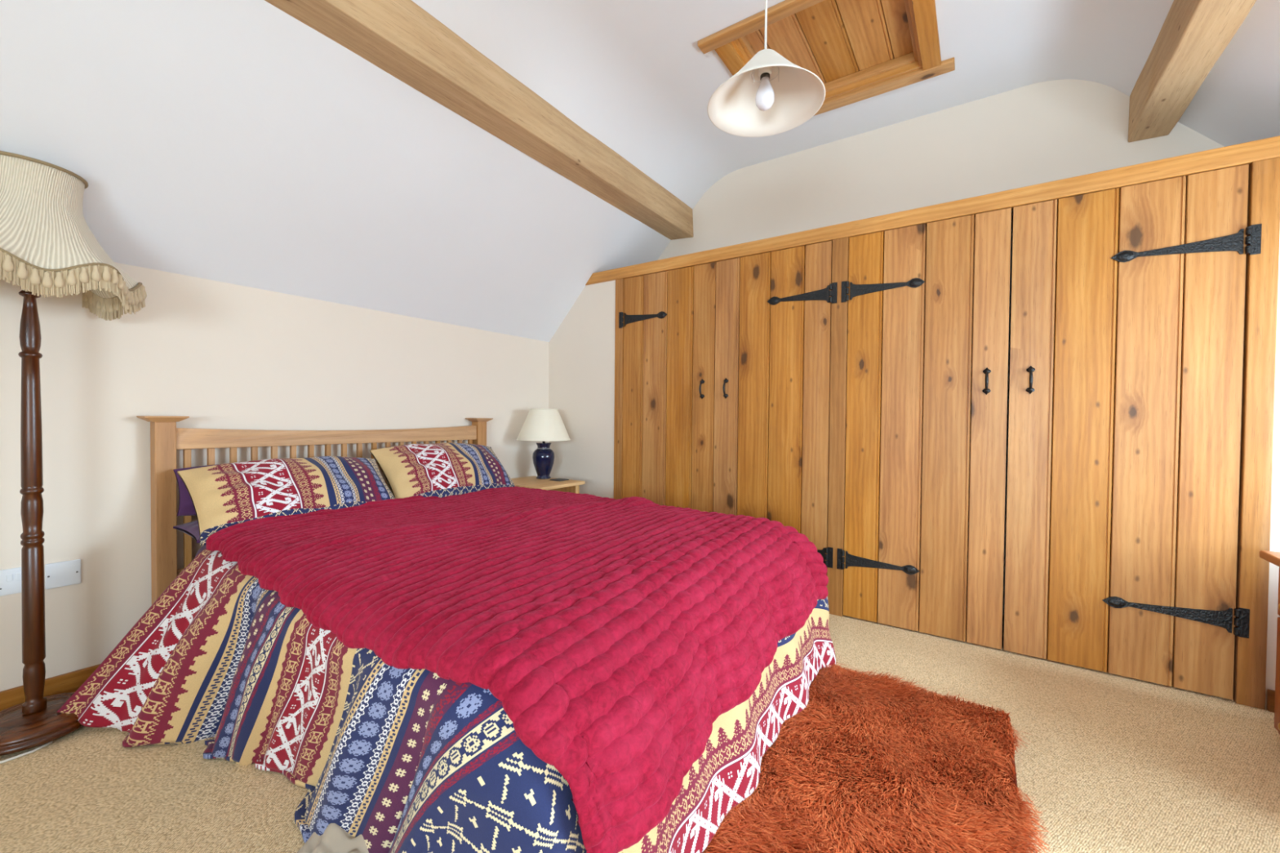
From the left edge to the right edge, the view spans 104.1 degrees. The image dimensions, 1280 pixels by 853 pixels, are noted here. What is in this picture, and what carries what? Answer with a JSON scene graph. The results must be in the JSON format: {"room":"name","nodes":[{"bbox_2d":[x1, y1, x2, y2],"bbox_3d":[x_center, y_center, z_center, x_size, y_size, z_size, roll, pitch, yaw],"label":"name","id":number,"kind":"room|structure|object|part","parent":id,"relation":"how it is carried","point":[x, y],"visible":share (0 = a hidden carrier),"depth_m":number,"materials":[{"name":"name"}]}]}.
{"room":"bedroom","nodes":[
{"label":"bedroom","id":0,"kind":"room"},
{"bbox_2d":[0,262,549,691],"bbox_3d":[-1.859,0.175,2.019,0.001,1.577,5.230,1,1,34],"label":"wall","id":1,"kind":"structure","parent":0,"point":[219,355],"depth_m":1.99,"materials":[{"name":"beige paint"}]},
{"bbox_2d":[0,567,21,596],"bbox_3d":[-2.110,0.518,1.649,0.012,0.086,0.146,1,1,34],"label":"wall socket","id":2,"kind":"object","parent":1,"relation":"attached to","point":[10,579],"visible":0.64,"depth_m":1.66,"materials":[{"name":"white plastic"}]},
{"bbox_2d":[6,573,13,582],"bbox_3d":[-2.097,0.504,1.660,0.004,0.024,0.013,1,1,34],"label":"rocker switch","id":3,"kind":"object","parent":2,"relation":"attached to","point":[9,576],"depth_m":1.66,"materials":[{"name":"white plastic"}]},
{"bbox_2d":[15,572,21,580],"bbox_3d":[-2.087,0.504,1.675,0.004,0.024,0.013,1,1,34],"label":"rocker switch","id":4,"kind":"object","parent":2,"relation":"attached to","point":[18,575],"depth_m":1.67,"materials":[{"name":"white plastic"}]},
{"bbox_2d":[0,663,100,711],"bbox_3d":[-2.008,0.921,1.808,0.018,0.090,4.700,1,1,34],"label":"baseboard","id":5,"kind":"structure","parent":1,"relation":"attached to","point":[71,682],"depth_m":1.74,"materials":[{"name":"brown wood"}]},
{"bbox_2d":[44,559,80,589],"bbox_3d":[-2.036,0.521,1.761,0.009,0.088,0.084,1,1,34],"label":"blank plate","id":6,"kind":"object","parent":1,"relation":"attached to","point":[66,573],"visible":1,"depth_m":1.76,"materials":[{"name":"white plastic"}]},
{"bbox_2d":[0,0,1279,342],"bbox_3d":[-0.129,-1.157,0.831,4.150,1.160,5.230,1,1,34],"label":"ceiling","id":7,"kind":"structure","parent":0,"point":[237,142],"depth_m":2.11,"materials":[{"name":"white paint"}]},
{"bbox_2d":[265,0,693,239],"bbox_3d":[-1.157,-1.463,1.525,0.200,0.213,5.230,1,1,34],"label":"ceiling beam","id":8,"kind":"structure","parent":7,"relation":"attached to","point":[400,37],"depth_m":2.13,"materials":[{"name":"brown wood"}]},
{"bbox_2d":[706,0,825,137],"bbox_3d":[0.386,-1.359,1.524,0.350,0.770,0.350,1,1,34],"label":"pendant lamp","id":9,"kind":"object","parent":7,"relation":"hanging from","point":[771,95],"visible":1,"depth_m":1.58,"materials":[{"name":"white"}]},
{"bbox_3d":[0.383,-1.019,1.530,0.057,0.092,0.057,1,1,34],"label":"bulb","id":10,"kind":"part","parent":9,"relation":"part of","materials":[{"name":"white glass"}]},
{"bbox_3d":[0.388,-1.425,1.524,0.007,0.577,0.009,1,1,34],"label":"cord","id":11,"kind":"part","parent":9,"relation":"part of","materials":[{"name":"white plastic"}]},
{"bbox_3d":[0.384,-1.062,1.530,0.350,0.153,0.350,1,1,34],"label":"lamp shade","id":12,"kind":"part","parent":9,"relation":"part of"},
{"bbox_2d":[697,0,955,115],"bbox_3d":[0.894,-1.807,2.344,0.967,0.152,0.830,1,1,34],"label":"hatch","id":13,"kind":"object","parent":7,"relation":"attached to","point":[860,50],"visible":0.65,"depth_m":2.34,"materials":[{"name":"brown knotty pine"}]},
{"bbox_3d":[0.565,-1.750,2.563,0.074,0.019,0.688,1,1,34],"label":"frame rail","id":14,"kind":"part","parent":13,"relation":"part of","materials":[{"name":"brown wood"}]},
{"bbox_3d":[0.679,-1.738,2.029,0.967,0.022,0.066,1,1,34],"label":"frame rail","id":15,"kind":"part","parent":13,"relation":"part of","materials":[{"name":"brown wood"}]},
{"bbox_3d":[0.892,-1.843,2.344,0.682,0.039,0.656,1,1,34],"label":"hatch door","id":16,"kind":"part","parent":13,"relation":"part of","materials":[{"name":"brown wood"}]},
{"bbox_3d":[1.106,-1.745,2.658,0.967,0.022,0.074,1,1,34],"label":"frame rail","id":17,"kind":"part","parent":13,"relation":"part of","materials":[{"name":"brown wood"}]},
{"bbox_3d":[1.216,-1.736,2.122,0.077,0.019,0.688,1,1,34],"label":"frame rail","id":18,"kind":"part","parent":13,"relation":"part of","materials":[{"name":"brown wood"}]},
{"bbox_2d":[1128,0,1256,142],"bbox_3d":[0.880,-1.417,0.144,0.148,0.230,5.230,1,1,34],"label":"ceiling beam","id":19,"kind":"structure","parent":7,"relation":"attached to","point":[1193,34],"depth_m":1.85,"materials":[{"name":"brown wood"}]},
{"bbox_2d":[0,607,1279,852],"bbox_3d":[-0.150,1.025,0.869,4.150,0.050,5.230,1,1,34],"label":"floor","id":20,"kind":"structure","parent":0,"point":[1113,763],"depth_m":1.41,"materials":[{"name":"beige carpet"}]},
{"bbox_2d":[0,741,53,764],"bbox_3d":[-1.983,0.952,1.522,0.331,0.037,0.460,1,1,34],"label":"power cable","id":21,"kind":"object","parent":20,"relation":"on","point":[49,743],"visible":0.33,"depth_m":1.48,"materials":[{"name":"white plastic"}]},
{"bbox_2d":[0,150,146,755],"bbox_3d":[-1.914,0.084,1.570,0.493,1.774,0.530,1,1,34],"label":"floor lamp","id":22,"kind":"object","parent":20,"relation":"on","point":[48,247],"visible":0.96,"depth_m":1.55,"materials":[{"name":"brown wood"}]},
{"bbox_3d":[-1.908,-0.625,1.558,0.458,0.343,0.494,1,1,34],"label":"lamp shade","id":23,"kind":"part","parent":22,"relation":"part of","materials":[{"name":"beige fabric"}]},
{"bbox_3d":[-1.909,-0.453,1.561,0.493,0.096,0.530,1,1,34],"label":"tassel trim","id":24,"kind":"part","parent":22,"relation":"part of","materials":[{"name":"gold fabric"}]},
{"bbox_2d":[136,415,493,604],"bbox_3d":[-0.679,0.472,2.036,1.935,1.006,1.604,1,1,34],"label":"headboard","id":25,"kind":"object","parent":20,"relation":"on","point":[166,438],"visible":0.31,"depth_m":2.01,"materials":[{"name":"brown wood"}]},
{"bbox_3d":[-1.848,0.473,1.938,0.064,0.985,0.062,1,1,34],"label":"headboard post","id":26,"kind":"part","parent":25,"relation":"part of","materials":[{"name":"brown wood"}]},
{"bbox_3d":[-1.434,0.609,2.549,0.025,0.100,1.410,1,1,34],"label":"rail","id":27,"kind":"part","parent":25,"relation":"part of","materials":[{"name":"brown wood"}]},
{"bbox_2d":[195,545,206,556],"bbox_3d":[-0.630,0.567,2.017,1.840,0.213,1.370,1,1,34],"label":"mattress","id":28,"kind":"object","parent":25,"relation":"on","point":[203,547],"visible":0.02,"depth_m":1.94,"materials":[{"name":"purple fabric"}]},
{"bbox_2d":[173,520,199,542],"bbox_3d":[-1.490,0.387,2.079,0.310,0.130,0.620,1,1,34],"label":"pillow","id":29,"kind":"object","parent":28,"relation":"on","point":[192,529],"visible":0.07,"depth_m":1.87,"materials":[{"name":"purple fabric"}]},
{"bbox_2d":[173,464,216,515],"bbox_3d":[-1.616,0.250,2.109,0.121,0.196,0.522,1,1,34],"label":"pillow","id":30,"kind":"object","parent":29,"relation":"on","point":[186,508],"visible":0.05,"depth_m":1.91,"materials":[{"name":"purple fabric"}]},
{"bbox_2d":[177,456,395,545],"bbox_3d":[-1.409,0.288,2.090,0.318,0.308,0.735,1,1,34],"label":"pillow","id":31,"kind":"object","parent":29,"relation":"on","point":[224,495],"visible":0.77,"depth_m":1.95,"materials":[{"name":"fabric"}]},
{"bbox_2d":[369,442,515,498],"bbox_3d":[-1.028,0.263,2.719,0.349,0.341,0.751,1,1,34],"label":"pillow","id":32,"kind":"object","parent":28,"relation":"on","point":[441,470],"visible":0.73,"depth_m":2.56,"materials":[{"name":"fabric"}]},
{"bbox_3d":[-1.428,0.043,2.539,0.030,0.088,1.410,1,1,34],"label":"rail","id":33,"kind":"part","parent":25,"relation":"part of","materials":[{"name":"brown wood"}]},
{"bbox_2d":[57,547,835,852],"bbox_3d":[-0.480,0.692,1.873,1.957,0.585,2.025,1,1,34],"label":"duvet","id":34,"kind":"object","parent":25,"relation":"on","point":[410,760],"visible":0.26,"depth_m":1.25,"materials":[{"name":"fabric"}]},
{"bbox_2d":[205,486,828,852],"bbox_3d":[-0.438,0.529,1.907,1.925,0.384,1.592,1,1,34],"label":"throw blanket","id":35,"kind":"object","parent":34,"relation":"on","point":[612,636],"visible":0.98,"depth_m":1.23,"materials":[{"name":"red fabric"}]},
{"bbox_3d":[-1.020,0.460,3.159,0.064,0.985,0.066,1,1,34],"label":"headboard post","id":36,"kind":"part","parent":25,"relation":"part of","materials":[{"name":"brown wood"}]},
{"bbox_2d":[297,822,368,852],"bbox_3d":[-0.666,0.944,1.139,0.240,0.089,0.194,1,1,34],"label":"cloth bag","id":37,"kind":"object","parent":20,"relation":"on","point":[334,839],"visible":0.41,"depth_m":1.12,"materials":[{"name":"beige fabric"}]},
{"bbox_2d":[511,475,585,493],"bbox_3d":[-0.679,0.656,3.256,0.482,0.597,0.417,1,1,34],"label":"bedside table","id":38,"kind":"object","parent":20,"relation":"on","point":[531,482],"visible":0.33,"depth_m":3.19,"materials":[{"name":"brown wood"}]},
{"bbox_2d":[516,408,570,479],"bbox_3d":[-0.657,0.117,3.406,0.363,0.475,0.363,1,1,34],"label":"table lamp","id":39,"kind":"object","parent":38,"relation":"on","point":[543,425],"visible":1,"depth_m":3.31,"materials":[{"name":"white fabric"}]},
{"bbox_3d":[-0.656,-0.012,3.404,0.360,0.210,0.360,1,1,34],"label":"lamp shade","id":40,"kind":"part","parent":39,"relation":"part of","materials":[{"name":"white fabric"}]},
{"bbox_3d":[-0.657,0.089,3.406,0.363,0.008,0.363,1,1,34],"label":"shade trim","id":41,"kind":"part","parent":39,"relation":"part of","materials":[{"name":"white fabric"}]},
{"bbox_3d":[-0.655,-0.116,3.402,0.190,0.008,0.190,1,1,34],"label":"shade trim","id":42,"kind":"part","parent":39,"relation":"part of","materials":[{"name":"white fabric"}]},
{"bbox_2d":[550,478,568,481],"bbox_3d":[-0.536,0.354,3.317,0.090,0.006,0.090,1,1,34],"label":"coaster","id":43,"kind":"object","parent":38,"relation":"on","point":[555,479],"visible":1,"depth_m":3.30,"materials":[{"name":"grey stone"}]},
{"bbox_3d":[-0.514,0.630,3.135,0.014,0.495,0.292,1,1,34],"label":"panel","id":44,"kind":"part","parent":38,"relation":"part of","materials":[{"name":"brown wood"}]},
{"bbox_3d":[-0.424,0.669,3.272,0.034,0.575,0.034,1,1,34],"label":"leg","id":45,"kind":"part","parent":38,"relation":"part of","materials":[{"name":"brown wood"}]},
{"bbox_2d":[702,662,1049,852],"bbox_3d":[0.546,0.965,1.307,0.880,0.066,1.532,1,1,34],"label":"shaggy rug","id":46,"kind":"object","parent":20,"relation":"on","point":[871,763],"visible":0.76,"depth_m":1.36,"materials":[{"name":"orange fur"}]},
{"bbox_2d":[585,135,1279,709],"bbox_3d":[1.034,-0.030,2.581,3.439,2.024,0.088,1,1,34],"label":"wardrobe","id":47,"kind":"object","parent":20,"relation":"on","point":[780,379],"visible":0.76,"depth_m":2.17,"materials":[{"name":"knotty pine"},{"name":"black hammered iron"}]},
{"bbox_3d":[0.169,-0.014,3.177,0.672,1.938,0.028,1,1,34],"label":"door","id":48,"kind":"part","parent":47,"relation":"part of","materials":[{"name":"brown wood"}]},
{"bbox_3d":[0.367,-0.227,3.001,0.030,0.122,0.038,1,1,34],"label":"handle","id":49,"kind":"part","parent":47,"relation":"part of","materials":[{"name":"black metal"}]},
{"bbox_3d":[0.495,-0.224,2.914,0.030,0.122,0.038,1,1,34],"label":"handle","id":50,"kind":"part","parent":47,"relation":"part of","materials":[{"name":"black metal"}]},
{"bbox_3d":[0.723,-0.002,2.802,0.657,1.938,0.028,1,1,34],"label":"door","id":51,"kind":"part","parent":47,"relation":"part of","materials":[{"name":"brown wood"}]},
{"bbox_3d":[1.339,0.011,2.384,0.664,1.938,0.028,1,1,34],"label":"door","id":52,"kind":"part","parent":47,"relation":"part of","materials":[{"name":"brown wood"}]},
{"bbox_3d":[1.052,-1.005,2.577,3.439,0.074,0.057,1,1,34],"label":"header rail","id":53,"kind":"part","parent":47,"relation":"part of","materials":[{"name":"brown wood"}]},
{"bbox_3d":[1.535,-0.202,2.208,0.030,0.122,0.038,1,1,34],"label":"handle","id":54,"kind":"part","parent":47,"relation":"part of","materials":[{"name":"black metal"}]},
{"bbox_3d":[1.663,-0.199,2.122,0.030,0.122,0.038,1,1,34],"label":"handle","id":55,"kind":"part","parent":47,"relation":"part of","materials":[{"name":"black metal"}]},
{"bbox_3d":[1.900,0.023,2.004,0.676,1.938,0.028,1,1,34],"label":"door","id":56,"kind":"part","parent":47,"relation":"part of","materials":[{"name":"brown wood"}]},
{"bbox_2d":[1259,550,1279,734],"bbox_3d":[2.095,0.716,1.221,0.580,0.598,0.680,1,1,34],"label":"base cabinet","id":57,"kind":"object","parent":20,"relation":"on","point":[1273,557],"visible":1,"depth_m":1.58,"materials":[{"name":"orange wood"}]},
{"bbox_3d":[1.885,0.787,1.366,0.016,0.357,0.543,1,1,34],"label":"cupboard door","id":58,"kind":"part","parent":57,"relation":"part of","materials":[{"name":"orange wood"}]},
{"bbox_3d":[1.888,0.526,1.361,0.016,0.154,0.543,1,1,34],"label":"drawer","id":59,"kind":"part","parent":57,"relation":"part of","materials":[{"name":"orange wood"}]},
{"bbox_2d":[548,237,1279,709],"bbox_3d":[1.042,0.007,2.594,4.150,1.950,0.038,1,1,34],"label":"wall","id":60,"kind":"structure","parent":0,"point":[581,366],"depth_m":3.49,"materials":[{"name":"beige paint"}]},
{"bbox_2d":[1266,688,1275,712],"bbox_3d":[2.479,0.975,1.595,0.616,0.075,0.018,1,1,34],"label":"baseboard","id":61,"kind":"structure","parent":60,"relation":"attached to","point":[1270,693],"depth_m":1.76,"materials":[{"name":"brown wood"}]},
{"bbox_2d":[657,79,1224,614],"bbox_3d":[1.331,-0.391,3.009,4.150,2.737,0.001,1,1,34],"label":"wall","id":62,"kind":"structure","parent":0,"point":[1052,130],"depth_m":2.76,"materials":[{"name":"beige paint"}]}
]}

